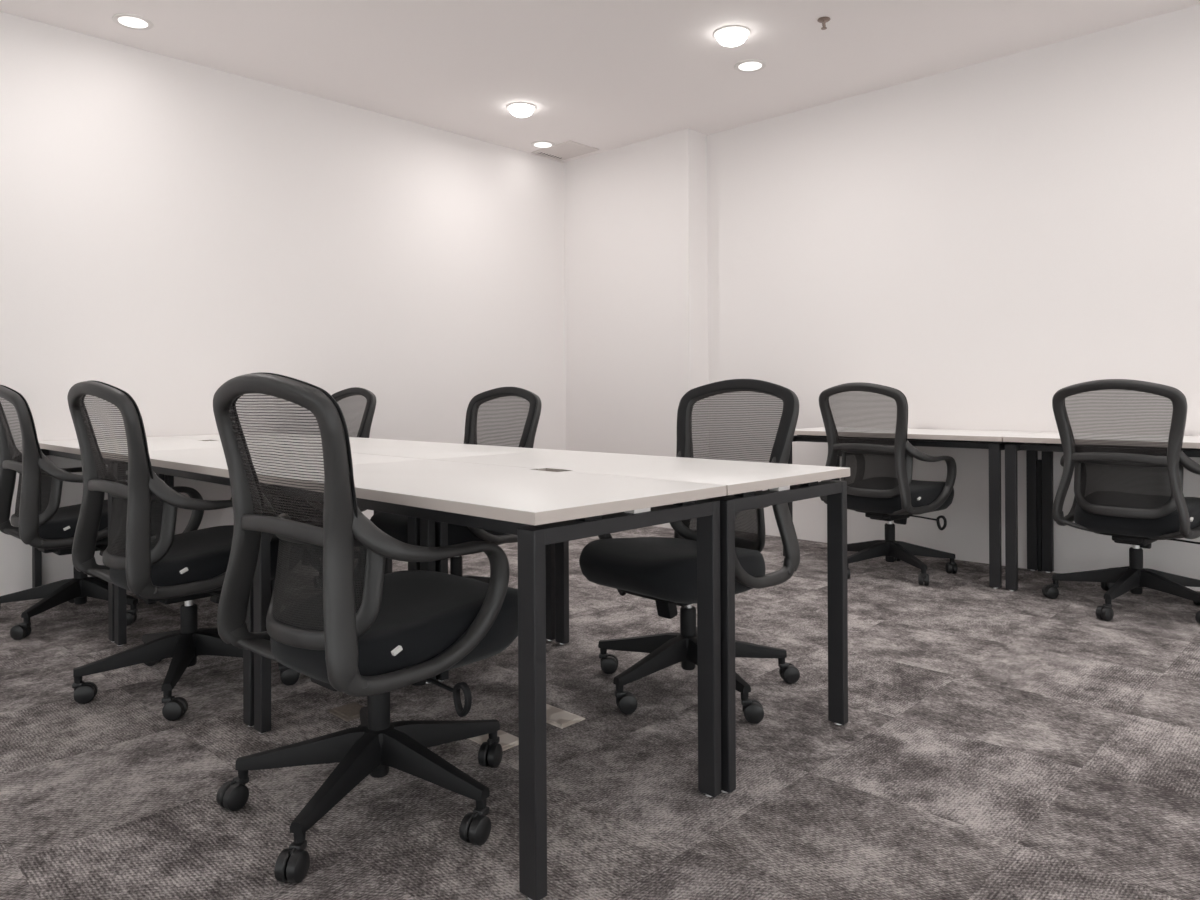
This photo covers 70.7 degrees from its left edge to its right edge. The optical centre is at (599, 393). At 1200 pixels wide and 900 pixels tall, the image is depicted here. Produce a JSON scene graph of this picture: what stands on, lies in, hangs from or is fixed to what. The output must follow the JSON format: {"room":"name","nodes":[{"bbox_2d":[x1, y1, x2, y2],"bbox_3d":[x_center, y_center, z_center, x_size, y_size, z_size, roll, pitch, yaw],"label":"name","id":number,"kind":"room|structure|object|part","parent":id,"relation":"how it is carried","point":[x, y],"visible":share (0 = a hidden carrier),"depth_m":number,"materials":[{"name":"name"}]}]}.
{"room":"office room","nodes":[
{"label":"office room","id":0,"kind":"room"},
{"bbox_2d":[0,11,565,595],"bbox_3d":[-3.588,-0.424,3.434,0.120,2.830,10.130,0,0,44],"label":"wall","id":1,"kind":"structure","parent":0,"point":[173,230],"depth_m":4.91,"materials":[{"name":"paint"}]},
{"bbox_2d":[0,526,1199,899],"bbox_3d":[0.121,1.022,-0.106,10.362,0.100,10.130,0,0,44],"label":"floor","id":2,"kind":"structure","parent":0,"point":[1023,743],"depth_m":2.20,"materials":[{"name":"grey carpet"}]},
{"bbox_2d":[0,385,156,639],"bbox_3d":[-2.285,0.474,3.736,0.704,1.020,0.696,0,0,44],"label":"office chair","id":3,"kind":"object","parent":2,"relation":"on","point":[38,520],"visible":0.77,"depth_m":3.48,"materials":[{"name":"grey plastic"}]},
{"bbox_3d":[-2.448,0.124,3.534,0.503,0.317,0.108,0,0,44],"label":"trim","id":4,"kind":"part","parent":3,"relation":"part of","materials":[{"name":"black plastic"}]},
{"bbox_3d":[-2.408,0.310,3.575,0.522,0.686,0.277,0,0,44],"label":"frame","id":5,"kind":"part","parent":3,"relation":"part of","materials":[{"name":"grey plastic"}]},
{"bbox_3d":[-2.405,0.426,3.578,0.420,0.259,0.137,0,0,44],"label":"lumbar frame","id":6,"kind":"part","parent":3,"relation":"part of","materials":[{"name":"grey plastic"}]},
{"bbox_3d":[-2.495,0.407,3.851,0.070,0.447,0.427,0,0,35],"label":"armrest","id":7,"kind":"part","parent":3,"relation":"part of","materials":[{"name":"grey plastic"}]},
{"bbox_3d":[-2.229,0.569,3.761,0.480,0.147,0.564,0,0,44],"label":"seat","id":8,"kind":"part","parent":3,"relation":"part of","materials":[{"name":"black fabric"}]},
{"bbox_3d":[-2.129,0.405,3.500,0.427,0.447,0.070,0,0,-37],"label":"armrest","id":9,"kind":"part","parent":3,"relation":"part of","materials":[{"name":"grey plastic"}]},
{"bbox_2d":[32,436,254,641],"bbox_3d":[-2.146,0.609,3.948,1.237,0.750,0.616,0,0,44],"label":"office desk","id":10,"kind":"object","parent":2,"relation":"on","point":[70,449],"visible":0.19,"depth_m":3.88,"materials":[{"name":"laminate"}]},
{"bbox_3d":[-2.767,0.628,4.154,0.050,0.706,0.030,0,0,44],"label":"leg","id":11,"kind":"part","parent":10,"relation":"part of","materials":[{"name":"metal"}]},
{"bbox_3d":[-1.923,0.624,3.347,0.050,0.706,0.030,0,0,44],"label":"leg","id":12,"kind":"part","parent":10,"relation":"part of","materials":[{"name":"metal"}]},
{"bbox_3d":[-2.373,0.626,4.566,0.050,0.706,0.030,0,0,44],"label":"leg","id":13,"kind":"part","parent":10,"relation":"part of","materials":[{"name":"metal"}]},
{"bbox_2d":[67,380,299,720],"bbox_3d":[-1.385,0.469,2.870,0.661,1.018,0.680,0,0,42],"label":"office chair","id":14,"kind":"object","parent":2,"relation":"on","point":[143,556],"visible":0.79,"depth_m":2.67,"materials":[{"name":"grey plastic"}]},
{"bbox_3d":[-1.513,0.305,2.716,0.522,0.686,0.277,0,0,42],"label":"frame","id":15,"kind":"part","parent":14,"relation":"part of","materials":[{"name":"grey plastic"}]},
{"bbox_3d":[-1.552,0.119,2.674,0.503,0.317,0.108,0,0,42],"label":"trim","id":16,"kind":"part","parent":14,"relation":"part of","materials":[{"name":"black plastic"}]},
{"bbox_3d":[-1.510,0.421,2.719,0.420,0.259,0.137,0,0,42],"label":"lumbar frame","id":17,"kind":"part","parent":14,"relation":"part of","materials":[{"name":"grey plastic"}]},
{"bbox_3d":[-1.609,0.402,2.989,0.070,0.447,0.427,0,0,33],"label":"armrest","id":18,"kind":"part","parent":14,"relation":"part of","materials":[{"name":"grey plastic"}]},
{"bbox_3d":[-1.340,0.565,2.908,0.480,0.147,0.564,0,0,42],"label":"seat","id":19,"kind":"part","parent":14,"relation":"part of","materials":[{"name":"black fabric"}]},
{"bbox_3d":[-1.231,0.400,2.651,0.427,0.447,0.070,0,0,-39],"label":"armrest","id":20,"kind":"part","parent":14,"relation":"part of","materials":[{"name":"grey plastic"}]},
{"bbox_3d":[-1.238,0.681,2.758,0.254,0.077,0.017,0,0,40],"label":"lever handle","id":21,"kind":"part","parent":14,"relation":"part of","materials":[{"name":"black plastic"}]},
{"bbox_3d":[-1.316,0.686,2.935,0.060,0.086,0.055,0,0,42],"label":"tension knob","id":22,"kind":"part","parent":14,"relation":"part of","materials":[{"name":"black plastic"}]},
{"bbox_2d":[109,446,423,726],"bbox_3d":[-1.250,0.604,3.091,1.237,0.750,0.616,0,0,44],"label":"office desk","id":23,"kind":"object","parent":2,"relation":"on","point":[200,464],"visible":0.3,"depth_m":2.88,"materials":[{"name":"laminate"}]},
{"bbox_3d":[-1.871,0.623,3.297,0.050,0.706,0.030,0,0,44],"label":"leg","id":24,"kind":"part","parent":23,"relation":"part of","materials":[{"name":"metal"}]},
{"bbox_3d":[-1.027,0.619,2.490,0.050,0.706,0.030,0,0,44],"label":"leg","id":25,"kind":"part","parent":23,"relation":"part of","materials":[{"name":"metal"}]},
{"bbox_3d":[-0.633,0.617,2.901,0.050,0.706,0.030,0,0,44],"label":"leg","id":26,"kind":"part","parent":23,"relation":"part of","materials":[{"name":"metal"}]},
{"bbox_2d":[163,432,379,513],"bbox_3d":[-1.717,0.606,4.398,1.237,0.750,0.616,0,0,44],"label":"office desk","id":27,"kind":"object","parent":2,"relation":"on","point":[169,480],"visible":0.04,"depth_m":4.41,"materials":[{"name":"laminate"}]},
{"bbox_3d":[-2.334,0.626,4.587,0.050,0.706,0.030,0,0,44],"label":"leg","id":28,"kind":"part","parent":27,"relation":"part of","materials":[{"name":"metal"}]},
{"bbox_2d":[230,387,375,522],"bbox_3d":[-1.591,0.474,4.517,0.679,1.010,0.676,0,0,-44],"label":"office chair","id":29,"kind":"object","parent":2,"relation":"on","point":[367,415],"visible":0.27,"depth_m":4.53,"materials":[{"name":"black fabric"}]},
{"bbox_3d":[-1.623,0.574,4.470,0.564,0.147,0.480,0,0,-44],"label":"seat","id":30,"kind":"part","parent":29,"relation":"part of","materials":[{"name":"black fabric"}]},
{"bbox_3d":[-1.362,0.409,4.372,0.070,0.447,0.427,0,0,37],"label":"armrest","id":31,"kind":"part","parent":29,"relation":"part of","materials":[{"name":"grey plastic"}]},
{"bbox_3d":[-1.401,0.126,4.689,0.108,0.317,0.503,0,0,-44],"label":"trim","id":32,"kind":"part","parent":29,"relation":"part of","materials":[{"name":"black plastic"}]},
{"bbox_3d":[-1.440,0.313,4.650,0.277,0.686,0.522,0,0,-44],"label":"frame","id":33,"kind":"part","parent":29,"relation":"part of","materials":[{"name":"grey plastic"}]},
{"bbox_2d":[327,702,364,720],"bbox_3d":[-0.761,0.973,2.588,0.120,0.008,0.095,0,0,44],"label":"floor outlet","id":34,"kind":"object","parent":2,"relation":"on","point":[351,711],"visible":0.76,"depth_m":2.58,"materials":[{"name":"grey metal"}]},
{"bbox_3d":[-0.761,0.971,2.588,0.096,0.004,0.071,0,0,44],"label":"lid","id":35,"kind":"part","parent":34,"relation":"part of","materials":[{"name":"grey metal"}]},
{"bbox_2d":[213,372,517,882],"bbox_3d":[-0.510,0.465,2.028,0.685,1.020,0.671,0,0,-43],"label":"office chair","id":36,"kind":"object","parent":2,"relation":"on","point":[334,618],"visible":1,"depth_m":1.86,"materials":[{"name":"grey plastic"}]},
{"bbox_3d":[-0.752,0.397,2.162,0.070,0.447,0.427,0,0,33],"label":"armrest","id":37,"kind":"part","parent":36,"relation":"part of","materials":[{"name":"grey plastic"}]},
{"bbox_3d":[-0.656,0.300,1.889,0.522,0.686,0.277,0,0,42],"label":"frame","id":38,"kind":"part","parent":36,"relation":"part of","materials":[{"name":"grey plastic"}]},
{"bbox_3d":[-0.694,0.114,1.847,0.503,0.317,0.108,0,0,42],"label":"trim","id":39,"kind":"part","parent":36,"relation":"part of","materials":[{"name":"black plastic"}]},
{"bbox_3d":[-0.653,0.417,1.892,0.420,0.259,0.137,0,0,42],"label":"lumbar frame","id":40,"kind":"part","parent":36,"relation":"part of","materials":[{"name":"grey plastic"}]},
{"bbox_3d":[-0.483,0.560,2.082,0.480,0.147,0.564,0,0,42],"label":"seat","id":41,"kind":"part","parent":36,"relation":"part of","materials":[{"name":"black fabric"}]},
{"bbox_3d":[-0.459,0.681,2.108,0.060,0.086,0.055,0,0,42],"label":"tension knob","id":42,"kind":"part","parent":36,"relation":"part of","materials":[{"name":"black plastic"}]},
{"bbox_3d":[-0.374,0.395,1.824,0.427,0.447,0.070,0,0,-39],"label":"armrest","id":43,"kind":"part","parent":36,"relation":"part of","materials":[{"name":"grey plastic"}]},
{"bbox_3d":[-0.381,0.676,1.931,0.254,0.077,0.017,0,0,40],"label":"lever handle","id":44,"kind":"part","parent":36,"relation":"part of","materials":[{"name":"black plastic"}]},
{"bbox_2d":[270,439,554,640],"bbox_3d":[-0.821,0.602,3.540,1.237,0.750,0.616,0,0,44],"label":"office desk","id":45,"kind":"object","parent":2,"relation":"on","point":[385,447],"visible":0.19,"depth_m":3.33,"materials":[{"name":"laminate"}]},
{"bbox_3d":[-1.438,0.621,3.730,0.050,0.706,0.030,0,0,44],"label":"leg","id":46,"kind":"part","parent":45,"relation":"part of","materials":[{"name":"metal"}]},
{"bbox_3d":[-1.044,0.619,4.142,0.050,0.706,0.030,0,0,44],"label":"leg","id":47,"kind":"part","parent":45,"relation":"part of","materials":[{"name":"metal"}]},
{"bbox_3d":[-0.200,0.614,3.335,0.050,0.706,0.030,0,0,44],"label":"leg","id":48,"kind":"part","parent":45,"relation":"part of","materials":[{"name":"metal"}]},
{"bbox_2d":[370,387,541,582],"bbox_3d":[-0.638,0.473,3.708,0.740,1.004,0.664,0,0,-44],"label":"office chair","id":49,"kind":"object","parent":2,"relation":"on","point":[394,525],"visible":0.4,"depth_m":3.69,"materials":[{"name":"grey plastic"}]},
{"bbox_3d":[-0.678,0.577,3.635,0.564,0.147,0.480,0,0,-44],"label":"seat","id":50,"kind":"part","parent":49,"relation":"part of","materials":[{"name":"black fabric"}]},
{"bbox_3d":[-0.417,0.412,3.537,0.070,0.447,0.427,0,0,37],"label":"armrest","id":51,"kind":"part","parent":49,"relation":"part of","materials":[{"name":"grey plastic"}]},
{"bbox_3d":[-0.456,0.129,3.854,0.108,0.317,0.503,0,0,-44],"label":"trim","id":52,"kind":"part","parent":49,"relation":"part of","materials":[{"name":"black plastic"}]},
{"bbox_3d":[-0.495,0.316,3.815,0.277,0.686,0.522,0,0,-44],"label":"frame","id":53,"kind":"part","parent":49,"relation":"part of","materials":[{"name":"grey plastic"}]},
{"bbox_2d":[253,459,726,899],"bbox_3d":[-0.354,0.599,2.234,1.237,0.750,0.616,0,0,44],"label":"office desk","id":54,"kind":"object","parent":2,"relation":"on","point":[543,508],"visible":0.88,"depth_m":1.92,"materials":[{"name":"white laminate"}]},
{"bbox_3d":[-0.975,0.618,2.440,0.050,0.706,0.030,0,0,44],"label":"leg","id":55,"kind":"part","parent":54,"relation":"part of","materials":[{"name":"metal"}]},
{"bbox_3d":[-0.581,0.616,2.852,0.050,0.706,0.030,0,0,44],"label":"leg","id":56,"kind":"part","parent":54,"relation":"part of","materials":[{"name":"metal"}]},
{"bbox_3d":[-0.131,0.614,1.633,0.050,0.706,0.030,0,0,44],"label":"leg","id":57,"kind":"part","parent":54,"relation":"part of","materials":[{"name":"metal"}]},
{"bbox_3d":[0.263,0.612,2.044,0.050,0.706,0.030,0,0,44],"label":"leg","id":58,"kind":"part","parent":54,"relation":"part of","materials":[{"name":"metal"}]},
{"bbox_2d":[468,730,518,750],"bbox_3d":[-0.301,0.970,2.381,0.170,0.008,0.098,0,0,44],"label":"box","id":59,"kind":"object","parent":2,"relation":"on","point":[507,741],"visible":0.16,"depth_m":2.36,"materials":[{"name":"silver metal"}]},
{"bbox_3d":[-0.301,0.968,2.381,0.146,0.004,0.074,0,0,44],"label":"lid","id":60,"kind":"part","parent":59,"relation":"part of","materials":[{"name":"silver metal"}]},
{"bbox_2d":[546,704,584,728],"bbox_3d":[-0.146,0.969,2.551,0.191,0.008,0.098,0,0,44],"label":"box","id":61,"kind":"object","parent":2,"relation":"on","point":[557,717],"visible":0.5,"depth_m":2.52,"materials":[{"name":"silver metal"}]},
{"bbox_3d":[-0.146,0.967,2.551,0.167,0.004,0.074,0,0,44],"label":"lid","id":62,"kind":"part","parent":61,"relation":"part of","materials":[{"name":"silver metal"}]},
{"bbox_2d":[429,450,849,792],"bbox_3d":[0.075,0.597,2.683,1.237,0.750,0.616,0,0,44],"label":"office desk","id":63,"kind":"object","parent":2,"relation":"on","point":[786,483],"visible":0.79,"depth_m":2.46,"materials":[{"name":"laminate"}]},
{"bbox_3d":[-0.542,0.616,2.873,0.050,0.706,0.030,0,0,44],"label":"leg","id":64,"kind":"part","parent":63,"relation":"part of","materials":[{"name":"metal"}]},
{"bbox_3d":[-0.148,0.614,3.285,0.050,0.706,0.030,0,0,44],"label":"leg","id":65,"kind":"part","parent":63,"relation":"part of","materials":[{"name":"metal"}]},
{"bbox_3d":[0.302,0.612,2.066,0.050,0.706,0.030,0,0,44],"label":"leg","id":66,"kind":"part","parent":63,"relation":"part of","materials":[{"name":"metal"}]},
{"bbox_3d":[0.696,0.610,2.478,0.050,0.706,0.030,0,0,44],"label":"leg","id":67,"kind":"part","parent":63,"relation":"part of","materials":[{"name":"metal"}]},
{"bbox_2d":[579,379,799,723],"bbox_3d":[0.292,0.460,2.768,0.687,1.020,0.692,0,0,-43],"label":"office chair","id":68,"kind":"object","parent":2,"relation":"on","point":[663,570],"visible":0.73,"depth_m":2.77,"materials":[{"name":"black fabric"}]},
{"bbox_3d":[0.149,0.393,3.009,0.427,0.447,0.070,0,0,-34],"label":"armrest","id":69,"kind":"part","parent":68,"relation":"part of","materials":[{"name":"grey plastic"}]},
{"bbox_3d":[0.212,0.678,2.718,0.055,0.086,0.060,0,0,-43],"label":"tension knob","id":70,"kind":"part","parent":68,"relation":"part of","materials":[{"name":"black plastic"}]},
{"bbox_3d":[0.237,0.556,2.743,0.564,0.147,0.480,0,0,-43],"label":"seat","id":71,"kind":"part","parent":68,"relation":"part of","materials":[{"name":"black fabric"}]},
{"bbox_3d":[0.421,0.411,2.917,0.137,0.259,0.420,0,0,-43],"label":"lumbar frame","id":72,"kind":"part","parent":68,"relation":"part of","materials":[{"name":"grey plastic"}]},
{"bbox_3d":[0.463,0.108,2.958,0.108,0.317,0.503,0,0,-43],"label":"trim","id":73,"kind":"part","parent":68,"relation":"part of","materials":[{"name":"black plastic"}]},
{"bbox_3d":[0.424,0.295,2.919,0.277,0.686,0.522,0,0,-43],"label":"frame","id":74,"kind":"part","parent":68,"relation":"part of","materials":[{"name":"grey plastic"}]},
{"bbox_3d":[0.497,0.391,2.640,0.070,0.447,0.427,0,0,38],"label":"armrest","id":75,"kind":"part","parent":68,"relation":"part of","materials":[{"name":"grey plastic"}]},
{"bbox_2d":[819,382,957,585],"bbox_3d":[1.541,0.454,4.561,0.687,1.020,0.668,0,0,-44],"label":"office chair","id":76,"kind":"object","parent":2,"relation":"on","point":[880,484],"visible":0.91,"depth_m":4.37,"materials":[{"name":"grey plastic"}]},
{"bbox_3d":[1.354,0.386,4.697,0.070,0.447,0.427,0,0,42],"label":"armrest","id":77,"kind":"part","parent":76,"relation":"part of","materials":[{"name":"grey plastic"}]},
{"bbox_3d":[1.406,0.289,4.413,0.277,0.686,0.522,0,0,-39],"label":"frame","id":78,"kind":"part","parent":76,"relation":"part of","materials":[{"name":"grey plastic"}]},
{"bbox_3d":[1.362,0.103,4.378,0.108,0.317,0.503,0,0,-39],"label":"trim","id":79,"kind":"part","parent":76,"relation":"part of","materials":[{"name":"black plastic"}]},
{"bbox_3d":[1.410,0.406,4.415,0.137,0.259,0.420,0,0,-39],"label":"lumbar frame","id":80,"kind":"part","parent":76,"relation":"part of","materials":[{"name":"grey plastic"}]},
{"bbox_3d":[1.636,0.670,4.599,0.055,0.086,0.060,0,0,-39],"label":"tension knob","id":81,"kind":"part","parent":76,"relation":"part of","materials":[{"name":"black plastic"}]},
{"bbox_3d":[1.607,0.549,4.576,0.564,0.147,0.480,0,0,-39],"label":"seat","id":82,"kind":"part","parent":76,"relation":"part of","materials":[{"name":"black fabric"}]},
{"bbox_3d":[1.685,0.665,4.411,0.017,0.077,0.254,0,0,-41],"label":"lever handle","id":83,"kind":"part","parent":76,"relation":"part of","materials":[{"name":"black plastic"}]},
{"bbox_3d":[1.675,0.384,4.305,0.427,0.447,0.070,0,0,-30],"label":"armrest","id":84,"kind":"part","parent":76,"relation":"part of","materials":[{"name":"grey plastic"}]},
{"bbox_2d":[783,427,1038,588],"bbox_3d":[1.724,0.588,4.772,1.237,0.750,0.616,0,0,44],"label":"office desk","id":85,"kind":"object","parent":2,"relation":"on","point":[977,439],"visible":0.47,"depth_m":4.46,"materials":[{"name":"metal"}]},
{"bbox_3d":[1.104,0.607,4.977,0.050,0.706,0.030,0,0,44],"label":"leg","id":86,"kind":"part","parent":85,"relation":"part of","materials":[{"name":"metal"}]},
{"bbox_3d":[1.498,0.605,5.389,0.050,0.706,0.030,0,0,44],"label":"leg","id":87,"kind":"part","parent":85,"relation":"part of","materials":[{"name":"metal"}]},
{"bbox_3d":[1.948,0.603,4.170,0.050,0.706,0.030,0,0,44],"label":"leg","id":88,"kind":"part","parent":85,"relation":"part of","materials":[{"name":"metal"}]},
{"bbox_3d":[2.342,0.601,4.582,0.050,0.706,0.030,0,0,44],"label":"leg","id":89,"kind":"part","parent":85,"relation":"part of","materials":[{"name":"metal"}]},
{"bbox_2d":[1003,432,1199,590],"bbox_3d":[2.623,0.583,3.912,1.237,0.750,0.616,0,0,44],"label":"office desk","id":90,"kind":"object","parent":2,"relation":"on","point":[1048,443],"visible":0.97,"depth_m":4.11,"materials":[{"name":"metal"}]},
{"bbox_3d":[2.003,0.603,4.117,0.050,0.706,0.030,0,0,44],"label":"leg","id":91,"kind":"part","parent":90,"relation":"part of","materials":[{"name":"metal"}]},
{"bbox_3d":[2.397,0.600,4.529,0.050,0.706,0.030,0,0,44],"label":"leg","id":92,"kind":"part","parent":90,"relation":"part of","materials":[{"name":"metal"}]},
{"bbox_2d":[1042,379,1199,623],"bbox_3d":[2.382,0.448,3.800,0.730,1.018,0.679,0,0,-42],"label":"office chair","id":93,"kind":"object","parent":2,"relation":"on","point":[1137,500],"visible":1,"depth_m":3.63,"materials":[{"name":"grey plastic"}]},
{"bbox_3d":[2.198,0.382,3.950,0.070,0.447,0.427,0,0,39],"label":"armrest","id":94,"kind":"part","parent":93,"relation":"part of","materials":[{"name":"grey plastic"}]},
{"bbox_3d":[2.265,0.285,3.669,0.277,0.686,0.522,0,0,-42],"label":"frame","id":95,"kind":"part","parent":93,"relation":"part of","materials":[{"name":"grey plastic"}]},
{"bbox_3d":[2.223,0.099,3.631,0.108,0.317,0.503,0,0,-42],"label":"trim","id":96,"kind":"part","parent":93,"relation":"part of","materials":[{"name":"black plastic"}]},
{"bbox_3d":[2.269,0.401,3.672,0.137,0.259,0.420,0,0,-42],"label":"lumbar frame","id":97,"kind":"part","parent":93,"relation":"part of","materials":[{"name":"grey plastic"}]},
{"bbox_3d":[2.457,0.544,3.842,0.564,0.147,0.480,0,0,-42],"label":"seat","id":98,"kind":"part","parent":93,"relation":"part of","materials":[{"name":"black fabric"}]},
{"bbox_3d":[2.484,0.665,3.867,0.055,0.086,0.060,0,0,-42],"label":"tension knob","id":99,"kind":"part","parent":93,"relation":"part of","materials":[{"name":"black plastic"}]},
{"bbox_3d":[2.543,0.661,3.682,0.017,0.077,0.254,0,0,-44],"label":"lever handle","id":100,"kind":"part","parent":93,"relation":"part of","materials":[{"name":"black plastic"}]},
{"bbox_3d":[2.539,0.380,3.575,0.427,0.447,0.070,0,0,-33],"label":"armrest","id":101,"kind":"part","parent":93,"relation":"part of","materials":[{"name":"grey plastic"}]},
{"bbox_2d":[0,0,1199,161],"bbox_3d":[0.105,-1.908,-0.106,10.362,0.100,10.130,0,0,44],"label":"ceiling","id":102,"kind":"structure","parent":0,"point":[604,75],"depth_m":4.54,"materials":[{"name":"paint"}]},
{"bbox_2d":[112,13,153,29],"bbox_3d":[-2.317,-1.841,4.197,0.184,0.008,0.184,0,0,44],"label":"recessed light","id":103,"kind":"object","parent":102,"relation":"in","point":[131,21],"visible":1,"depth_m":4.18,"materials":[{"name":"white plastic"}]},
{"bbox_2d":[118,17,147,27],"bbox_3d":[-2.317,-1.841,4.197,0.152,0.008,0.152,0,0,44],"label":"diffuser","id":104,"kind":"object","parent":103,"relation":"attached to","point":[128,22],"depth_m":4.19,"materials":[{"name":"white plastic"}]},
{"bbox_2d":[507,102,535,117],"bbox_3d":[-0.510,-1.825,5.485,0.192,0.060,0.192,0,0,44],"label":"recessed light","id":105,"kind":"object","parent":102,"relation":"in","point":[518,109],"visible":1,"depth_m":5.43,"materials":[{"name":"white glass"}]},
{"bbox_2d":[531,141,554,148],"bbox_3d":[-0.425,-1.851,6.304,0.184,0.008,0.184,0,0,44],"label":"recessed light","id":106,"kind":"object","parent":102,"relation":"in","point":[537,144],"visible":1,"depth_m":6.29,"materials":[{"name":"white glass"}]},
{"bbox_2d":[534,142,551,147],"bbox_3d":[-0.425,-1.851,6.304,0.152,0.008,0.152,0,0,44],"label":"diffuser","id":107,"kind":"object","parent":106,"relation":"attached to","point":[536,144],"depth_m":6.29,"materials":[{"name":"white plastic"}]},
{"bbox_2d":[531,140,598,160],"bbox_3d":[-0.266,-1.851,6.470,0.430,0.012,0.310,0,0,44],"label":"ceiling vent","id":108,"kind":"object","parent":102,"relation":"in","point":[569,149],"visible":1,"depth_m":6.45,"materials":[{"name":"metal"}]},
{"bbox_2d":[713,25,750,46],"bbox_3d":[0.682,-1.831,4.373,0.192,0.060,0.192,0,0,44],"label":"recessed light","id":109,"kind":"object","parent":102,"relation":"in","point":[732,35],"visible":1,"depth_m":4.32,"materials":[{"name":"white"}]},
{"bbox_2d":[734,59,766,71],"bbox_3d":[0.853,-1.858,4.804,0.184,0.008,0.184,0,0,44],"label":"recessed light","id":110,"kind":"object","parent":102,"relation":"in","point":[749,65],"visible":1,"depth_m":4.79,"materials":[{"name":"white plastic"}]},
{"bbox_2d":[739,62,761,70],"bbox_3d":[0.853,-1.858,4.804,0.152,0.008,0.152,0,0,44],"label":"diffuser","id":111,"kind":"object","parent":110,"relation":"attached to","point":[743,66],"depth_m":4.80,"materials":[{"name":"white plastic"}]},
{"bbox_2d":[817,17,829,29],"bbox_3d":[1.116,-1.840,4.216,0.064,0.048,0.064,0,0,44],"label":"sprinkler","id":112,"kind":"object","parent":102,"relation":"attached to","point":[823,20],"visible":1,"depth_m":4.21,"materials":[{"name":"grey metal"}]},
{"bbox_2d":[564,128,708,528],"bbox_3d":[0.250,-0.444,6.452,1.254,2.830,0.222,0,0,44],"label":"wall","id":113,"kind":"structure","parent":0,"point":[636,214],"depth_m":6.28,"materials":[{"name":"paint"}]},
{"bbox_2d":[707,4,1199,590],"bbox_3d":[3.616,-0.462,3.470,10.242,2.830,0.120,0,0,44],"label":"wall","id":114,"kind":"structure","parent":0,"point":[978,243],"depth_m":4.79,"materials":[{"name":"paint"}]},
{"bbox_2d":[1037,460,1041,570],"bbox_3d":[2.373,0.659,4.563,0.019,0.600,0.024,0,0,44],"label":"table leg","id":115,"kind":"object","parent":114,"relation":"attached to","point":[1039,462],"visible":1,"depth_m":4.55,"materials":[{"name":"metal"}]}
]}

